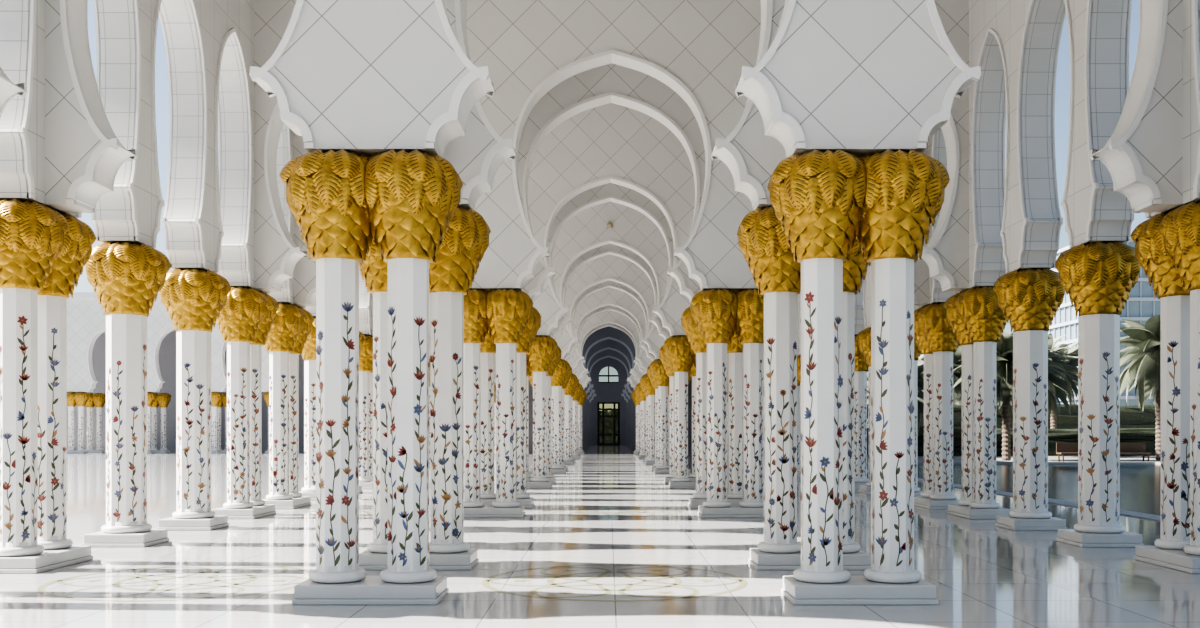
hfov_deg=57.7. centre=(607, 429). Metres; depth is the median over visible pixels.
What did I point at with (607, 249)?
wall
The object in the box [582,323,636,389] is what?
wall
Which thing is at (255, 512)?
plinth
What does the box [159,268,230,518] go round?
column
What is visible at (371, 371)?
column
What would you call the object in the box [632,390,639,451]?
column
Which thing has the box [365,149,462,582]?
column
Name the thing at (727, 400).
column
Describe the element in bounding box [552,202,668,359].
wall
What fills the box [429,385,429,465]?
column
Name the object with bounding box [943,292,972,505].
column
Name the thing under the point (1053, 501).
pool coping
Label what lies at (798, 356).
column
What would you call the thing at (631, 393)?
column
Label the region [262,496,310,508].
plinth
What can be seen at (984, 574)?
floor
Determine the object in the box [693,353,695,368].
column
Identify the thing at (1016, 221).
wall
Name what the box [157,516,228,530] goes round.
plinth
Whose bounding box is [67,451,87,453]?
plinth
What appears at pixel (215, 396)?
column
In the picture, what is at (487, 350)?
column
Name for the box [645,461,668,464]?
plinth
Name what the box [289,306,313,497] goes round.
column
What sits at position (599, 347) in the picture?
wall
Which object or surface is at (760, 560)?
plinth
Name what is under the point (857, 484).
plinth
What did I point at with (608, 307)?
wall
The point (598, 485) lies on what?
medallion
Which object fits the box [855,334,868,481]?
column
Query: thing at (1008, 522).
plinth
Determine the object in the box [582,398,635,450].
pier
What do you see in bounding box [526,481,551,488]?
plinth
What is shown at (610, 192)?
wall
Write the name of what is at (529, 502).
plinth
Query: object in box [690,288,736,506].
column
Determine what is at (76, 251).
column
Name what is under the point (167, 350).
wall
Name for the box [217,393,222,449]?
column
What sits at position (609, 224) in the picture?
spot lamp
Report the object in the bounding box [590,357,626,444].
wall
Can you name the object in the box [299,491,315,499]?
plinth
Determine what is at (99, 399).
column
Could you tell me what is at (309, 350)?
column
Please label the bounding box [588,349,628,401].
wall
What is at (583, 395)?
column
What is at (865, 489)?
plinth
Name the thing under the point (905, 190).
column
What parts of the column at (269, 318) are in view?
moulding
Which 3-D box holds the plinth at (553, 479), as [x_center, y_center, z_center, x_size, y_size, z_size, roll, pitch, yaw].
[-2.155,1.465,31.600,1.290,0.170,0.710,0,0,0]
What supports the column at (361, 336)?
on the floor
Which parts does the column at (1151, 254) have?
moulding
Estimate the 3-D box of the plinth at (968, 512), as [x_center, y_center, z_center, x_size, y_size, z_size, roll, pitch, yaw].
[6.665,1.465,19.600,0.750,0.170,1.310,0,0,0]
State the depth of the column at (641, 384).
50.67 m
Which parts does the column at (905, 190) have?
moulding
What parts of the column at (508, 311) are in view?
moulding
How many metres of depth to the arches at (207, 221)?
16.72 m
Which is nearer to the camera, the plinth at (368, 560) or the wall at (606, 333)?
the plinth at (368, 560)
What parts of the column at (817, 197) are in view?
moulding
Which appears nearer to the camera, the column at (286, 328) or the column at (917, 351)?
the column at (286, 328)
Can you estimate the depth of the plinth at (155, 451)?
74.26 m
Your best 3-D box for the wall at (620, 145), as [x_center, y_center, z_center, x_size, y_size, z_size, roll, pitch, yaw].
[0.065,-5.735,29.200,13.200,6.430,0.530,0,0,0]
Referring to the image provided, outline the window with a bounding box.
[599,366,617,382]
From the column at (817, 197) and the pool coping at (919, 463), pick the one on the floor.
the column at (817, 197)
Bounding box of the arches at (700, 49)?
[254,0,968,291]
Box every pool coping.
[867,462,1154,464]
[867,470,1159,520]
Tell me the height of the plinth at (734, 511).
0.170 m
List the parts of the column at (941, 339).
moulding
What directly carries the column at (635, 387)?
on the floor
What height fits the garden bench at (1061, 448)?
0.950 m
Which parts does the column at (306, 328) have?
moulding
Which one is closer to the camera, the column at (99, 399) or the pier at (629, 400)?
the column at (99, 399)
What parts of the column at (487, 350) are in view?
moulding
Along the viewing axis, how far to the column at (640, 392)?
57.82 m
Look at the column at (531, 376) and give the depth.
38.61 m
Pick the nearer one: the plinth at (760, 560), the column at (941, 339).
the plinth at (760, 560)
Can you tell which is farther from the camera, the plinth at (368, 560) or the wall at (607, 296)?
the wall at (607, 296)
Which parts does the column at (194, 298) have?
moulding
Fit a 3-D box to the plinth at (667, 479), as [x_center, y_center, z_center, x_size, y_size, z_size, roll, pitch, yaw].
[2.285,1.465,31.600,1.290,0.170,0.710,0,0,0]
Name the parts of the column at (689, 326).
moulding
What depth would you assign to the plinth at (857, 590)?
9.66 m
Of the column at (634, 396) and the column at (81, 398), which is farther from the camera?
the column at (81, 398)
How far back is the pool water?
33.62 m
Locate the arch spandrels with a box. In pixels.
[0,0,980,157]
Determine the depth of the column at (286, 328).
21.50 m
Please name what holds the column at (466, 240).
on the floor
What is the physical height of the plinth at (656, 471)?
0.170 m
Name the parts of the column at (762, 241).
moulding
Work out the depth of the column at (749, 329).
19.42 m
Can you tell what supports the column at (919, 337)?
on the floor
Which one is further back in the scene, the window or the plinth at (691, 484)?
the window
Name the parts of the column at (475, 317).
moulding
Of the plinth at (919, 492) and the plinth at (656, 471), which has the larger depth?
the plinth at (656, 471)
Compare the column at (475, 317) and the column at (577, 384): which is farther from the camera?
the column at (577, 384)
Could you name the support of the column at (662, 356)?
on the floor
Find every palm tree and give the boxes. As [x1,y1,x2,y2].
[867,355,923,433]
[921,345,961,408]
[953,332,1069,460]
[999,334,1077,418]
[1050,342,1077,428]
[1120,315,1159,459]
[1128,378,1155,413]
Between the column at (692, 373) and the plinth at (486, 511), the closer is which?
the plinth at (486, 511)
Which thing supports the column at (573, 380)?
on the floor
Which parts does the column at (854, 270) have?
moulding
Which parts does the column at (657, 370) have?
moulding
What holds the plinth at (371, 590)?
on the floor
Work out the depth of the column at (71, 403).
71.82 m
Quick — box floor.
[0,445,1199,627]
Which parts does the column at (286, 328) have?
moulding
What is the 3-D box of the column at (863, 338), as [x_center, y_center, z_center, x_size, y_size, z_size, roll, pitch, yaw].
[6.666,-0.571,26.802,1.067,3.900,1.069,0,0,2]
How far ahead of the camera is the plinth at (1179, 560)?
12.28 m
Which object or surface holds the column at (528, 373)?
on the floor
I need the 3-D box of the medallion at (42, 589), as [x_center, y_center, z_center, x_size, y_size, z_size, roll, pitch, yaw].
[-4.335,1.548,11.200,2.710,0.001,2.710,0,0,0]
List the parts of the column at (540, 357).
moulding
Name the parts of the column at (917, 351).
moulding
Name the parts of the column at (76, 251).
moulding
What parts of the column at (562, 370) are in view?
moulding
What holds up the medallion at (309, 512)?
on the floor
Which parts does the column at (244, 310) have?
moulding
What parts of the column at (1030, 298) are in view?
moulding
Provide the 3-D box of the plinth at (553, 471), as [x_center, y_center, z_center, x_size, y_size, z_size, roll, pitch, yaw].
[-2.155,1.465,38.800,1.290,0.170,0.710,0,0,0]
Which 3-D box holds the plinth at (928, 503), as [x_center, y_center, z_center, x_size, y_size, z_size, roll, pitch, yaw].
[6.665,1.465,22.000,0.750,0.170,1.310,0,0,0]
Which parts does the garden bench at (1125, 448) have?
backrest, seat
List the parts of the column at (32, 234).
moulding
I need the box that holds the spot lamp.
[606,222,612,227]
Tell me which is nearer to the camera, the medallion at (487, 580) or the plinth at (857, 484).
the medallion at (487, 580)
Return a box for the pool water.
[867,465,1159,515]
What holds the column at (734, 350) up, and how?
on the floor
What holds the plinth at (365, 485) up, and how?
on the floor
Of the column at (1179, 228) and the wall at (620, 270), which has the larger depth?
the wall at (620, 270)
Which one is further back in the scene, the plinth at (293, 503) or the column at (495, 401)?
the column at (495, 401)
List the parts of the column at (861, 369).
moulding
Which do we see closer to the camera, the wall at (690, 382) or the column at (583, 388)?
the column at (583, 388)
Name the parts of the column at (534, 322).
moulding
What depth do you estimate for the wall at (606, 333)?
79.71 m
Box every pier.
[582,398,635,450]
[587,399,630,448]
[589,402,627,446]
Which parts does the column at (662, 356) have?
moulding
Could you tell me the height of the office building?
36.620 m
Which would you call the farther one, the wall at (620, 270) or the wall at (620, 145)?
the wall at (620, 270)
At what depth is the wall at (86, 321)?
71.75 m
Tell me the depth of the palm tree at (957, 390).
78.84 m
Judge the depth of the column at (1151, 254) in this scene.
12.59 m
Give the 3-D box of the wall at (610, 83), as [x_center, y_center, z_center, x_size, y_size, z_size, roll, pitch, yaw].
[0.065,-5.735,22.000,13.200,6.430,0.530,0,0,0]
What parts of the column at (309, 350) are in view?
moulding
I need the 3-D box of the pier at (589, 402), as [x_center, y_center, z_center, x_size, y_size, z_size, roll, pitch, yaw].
[0.065,-0.485,100.000,13.800,4.070,0.500,0,0,0]
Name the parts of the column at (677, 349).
moulding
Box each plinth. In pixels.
[0,545,92,573]
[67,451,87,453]
[82,529,168,546]
[85,450,105,452]
[152,450,169,452]
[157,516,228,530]
[212,504,275,518]
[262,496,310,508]
[292,576,448,604]
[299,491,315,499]
[359,481,372,488]
[359,548,478,569]
[464,505,524,517]
[480,497,533,507]
[526,477,555,483]
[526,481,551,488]
[529,468,565,473]
[564,461,573,464]
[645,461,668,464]
[654,468,690,473]
[664,477,695,483]
[669,481,695,488]
[688,497,742,507]
[698,505,763,517]
[748,548,870,569]
[781,576,938,604]
[855,482,865,488]
[858,485,870,493]
[914,491,921,495]
[914,496,960,508]
[947,504,1011,518]
[995,516,1066,530]
[1056,529,1143,546]
[1134,545,1199,573]
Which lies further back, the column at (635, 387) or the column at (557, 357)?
the column at (635, 387)
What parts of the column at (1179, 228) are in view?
moulding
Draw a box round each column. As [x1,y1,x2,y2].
[0,198,69,556]
[38,212,95,549]
[67,392,75,450]
[74,392,89,450]
[85,241,170,532]
[85,393,93,449]
[92,393,105,449]
[147,392,155,450]
[151,393,158,449]
[157,393,171,449]
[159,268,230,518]
[211,392,221,450]
[216,286,268,508]
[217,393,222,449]
[221,393,226,449]
[250,292,278,505]
[263,392,268,450]
[264,302,305,499]
[279,149,373,582]
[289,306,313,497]
[301,316,315,491]
[359,240,387,552]
[359,331,364,352]
[359,334,372,481]
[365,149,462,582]
[369,364,372,480]
[429,206,490,552]
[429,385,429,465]
[464,288,487,506]
[480,332,495,498]
[486,288,532,506]
[494,401,495,453]
[516,307,540,498]
[526,363,531,477]
[527,335,557,481]
[529,372,532,468]
[546,346,561,477]
[551,359,569,468]
[562,366,571,466]
[564,373,577,460]
[571,380,578,458]
[573,383,582,455]
[577,388,583,454]
[578,391,585,451]
[581,393,586,450]
[631,393,636,450]
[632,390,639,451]
[635,387,640,454]
[636,383,645,455]
[640,379,647,459]
[641,373,654,460]
[647,366,657,466]
[650,359,668,468]
[659,346,673,477]
[663,335,693,481]
[668,387,668,460]
[681,307,706,498]
[688,364,695,477]
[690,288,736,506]
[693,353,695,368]
[727,332,742,498]
[727,400,727,454]
[735,288,763,506]
[737,206,800,552]
[767,149,865,582]
[797,355,800,470]
[797,379,799,468]
[843,239,870,552]
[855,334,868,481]
[856,149,949,582]
[856,327,870,485]
[914,307,932,497]
[914,338,920,491]
[917,302,957,499]
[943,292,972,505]
[955,286,1006,508]
[993,268,1064,518]
[1055,241,1140,532]
[1130,212,1189,549]
[1158,200,1199,555]
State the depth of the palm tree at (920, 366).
63.04 m
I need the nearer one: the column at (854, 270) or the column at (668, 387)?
the column at (854, 270)
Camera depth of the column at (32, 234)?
11.90 m
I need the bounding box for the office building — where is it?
[1048,238,1159,405]
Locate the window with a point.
(608, 375)
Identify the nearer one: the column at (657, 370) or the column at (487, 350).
the column at (487, 350)
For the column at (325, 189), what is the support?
on the floor
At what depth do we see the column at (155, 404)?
74.44 m
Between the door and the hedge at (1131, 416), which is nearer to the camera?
the hedge at (1131, 416)
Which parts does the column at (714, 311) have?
moulding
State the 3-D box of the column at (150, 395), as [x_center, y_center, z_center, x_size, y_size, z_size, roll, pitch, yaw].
[-30.332,-0.571,71.999,0.804,3.900,0.962,0,0,0]
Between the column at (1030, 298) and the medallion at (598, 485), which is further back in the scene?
the medallion at (598, 485)
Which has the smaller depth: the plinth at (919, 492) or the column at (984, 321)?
the column at (984, 321)
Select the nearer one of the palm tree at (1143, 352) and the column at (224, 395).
the palm tree at (1143, 352)
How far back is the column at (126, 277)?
14.56 m
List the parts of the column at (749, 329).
moulding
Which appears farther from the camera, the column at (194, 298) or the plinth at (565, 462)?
the plinth at (565, 462)
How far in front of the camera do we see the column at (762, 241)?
12.22 m
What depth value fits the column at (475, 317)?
19.42 m
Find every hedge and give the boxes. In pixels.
[867,404,1155,428]
[867,428,1155,455]
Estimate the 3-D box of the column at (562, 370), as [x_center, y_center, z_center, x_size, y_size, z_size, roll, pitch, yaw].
[-1.752,-0.571,38.799,0.804,3.900,0.962,0,0,0]
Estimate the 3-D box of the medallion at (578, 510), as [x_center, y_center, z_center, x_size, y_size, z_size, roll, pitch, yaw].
[0.065,1.548,20.800,2.710,0.001,2.710,0,0,0]
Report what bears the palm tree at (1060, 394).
on the ground
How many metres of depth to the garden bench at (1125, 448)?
53.85 m
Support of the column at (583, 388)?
on the floor
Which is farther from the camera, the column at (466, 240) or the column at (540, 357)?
the column at (540, 357)
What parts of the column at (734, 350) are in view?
moulding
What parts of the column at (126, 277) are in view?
moulding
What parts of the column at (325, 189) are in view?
moulding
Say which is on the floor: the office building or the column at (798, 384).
the column at (798, 384)
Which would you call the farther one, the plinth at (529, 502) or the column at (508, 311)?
the plinth at (529, 502)
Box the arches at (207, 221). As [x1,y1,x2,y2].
[0,0,494,384]
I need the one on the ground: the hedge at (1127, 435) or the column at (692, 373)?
the hedge at (1127, 435)
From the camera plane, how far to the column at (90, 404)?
74.42 m
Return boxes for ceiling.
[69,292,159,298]
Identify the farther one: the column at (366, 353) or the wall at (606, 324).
the wall at (606, 324)
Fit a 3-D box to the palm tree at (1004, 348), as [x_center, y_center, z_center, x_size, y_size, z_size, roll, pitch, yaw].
[20.720,-1.966,56.136,6.067,7.071,5.614,0,0,0]
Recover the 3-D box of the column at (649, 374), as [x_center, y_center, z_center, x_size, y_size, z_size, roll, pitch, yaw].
[1.882,-0.571,41.201,0.804,3.900,0.962,0,0,0]
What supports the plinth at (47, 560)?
on the floor
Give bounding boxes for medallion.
[37,564,311,600]
[307,506,429,516]
[482,564,746,600]
[540,506,682,516]
[562,483,658,487]
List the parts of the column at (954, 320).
moulding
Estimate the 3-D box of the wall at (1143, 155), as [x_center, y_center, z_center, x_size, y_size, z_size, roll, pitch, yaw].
[0.065,-5.735,12.400,13.200,6.430,0.530,0,0,0]
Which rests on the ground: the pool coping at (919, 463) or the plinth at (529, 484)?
the pool coping at (919, 463)
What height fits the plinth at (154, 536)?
0.170 m
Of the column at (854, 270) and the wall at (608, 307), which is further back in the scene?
the wall at (608, 307)
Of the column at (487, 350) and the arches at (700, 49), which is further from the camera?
the column at (487, 350)
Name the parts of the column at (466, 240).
moulding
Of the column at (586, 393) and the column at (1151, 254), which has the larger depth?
the column at (586, 393)
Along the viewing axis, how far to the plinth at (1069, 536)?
14.40 m
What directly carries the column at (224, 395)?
on the floor
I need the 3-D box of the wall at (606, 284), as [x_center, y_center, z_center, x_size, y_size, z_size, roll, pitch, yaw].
[0.065,-5.735,50.800,13.200,6.430,0.530,0,0,0]
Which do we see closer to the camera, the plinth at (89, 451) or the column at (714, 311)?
the column at (714, 311)
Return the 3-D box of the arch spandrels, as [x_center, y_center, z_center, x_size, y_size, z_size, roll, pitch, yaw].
[0.065,-5.735,10.000,13.200,6.430,0.530,0,0,0]
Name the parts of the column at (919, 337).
moulding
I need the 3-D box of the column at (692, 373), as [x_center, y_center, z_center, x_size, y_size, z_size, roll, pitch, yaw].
[2.688,-0.571,31.599,0.804,3.900,0.962,0,0,0]
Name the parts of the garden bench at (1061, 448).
seat, backrest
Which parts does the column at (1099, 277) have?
moulding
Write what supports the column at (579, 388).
on the floor
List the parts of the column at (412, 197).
moulding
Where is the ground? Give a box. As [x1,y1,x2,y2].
[867,455,1159,461]
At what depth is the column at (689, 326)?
21.82 m
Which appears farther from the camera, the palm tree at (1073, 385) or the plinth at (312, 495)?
the palm tree at (1073, 385)
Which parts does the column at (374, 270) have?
moulding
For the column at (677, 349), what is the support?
on the floor
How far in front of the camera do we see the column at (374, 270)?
12.22 m
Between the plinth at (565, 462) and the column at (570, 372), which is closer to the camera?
the column at (570, 372)
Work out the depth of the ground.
58.02 m
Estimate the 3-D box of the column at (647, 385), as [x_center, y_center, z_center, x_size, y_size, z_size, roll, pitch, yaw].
[1.882,-0.571,48.401,0.804,3.900,0.962,0,0,0]
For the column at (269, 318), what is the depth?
19.80 m
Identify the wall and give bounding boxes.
[45,0,1184,212]
[67,299,268,391]
[67,330,303,450]
[293,63,928,306]
[372,103,694,336]
[494,287,727,382]
[494,305,640,384]
[529,377,691,453]
[547,183,800,339]
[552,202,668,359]
[562,244,657,360]
[565,254,654,372]
[571,280,647,373]
[578,310,639,386]
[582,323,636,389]
[582,327,635,393]
[586,339,631,398]
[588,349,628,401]
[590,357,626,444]
[797,0,1199,355]
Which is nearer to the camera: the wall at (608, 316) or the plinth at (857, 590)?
the plinth at (857, 590)
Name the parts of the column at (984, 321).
moulding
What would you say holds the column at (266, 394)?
on the floor
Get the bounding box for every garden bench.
[1056,443,1077,461]
[1120,443,1150,461]
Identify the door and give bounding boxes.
[597,402,619,444]
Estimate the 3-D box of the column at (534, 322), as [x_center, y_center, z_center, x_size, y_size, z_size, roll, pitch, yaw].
[-1.752,-0.571,21.999,0.804,3.900,0.962,0,0,0]
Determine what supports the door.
in the wall at (605, 392)
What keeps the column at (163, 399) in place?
on the floor
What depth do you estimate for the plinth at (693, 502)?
21.66 m
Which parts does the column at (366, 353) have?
moulding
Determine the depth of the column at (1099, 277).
14.56 m

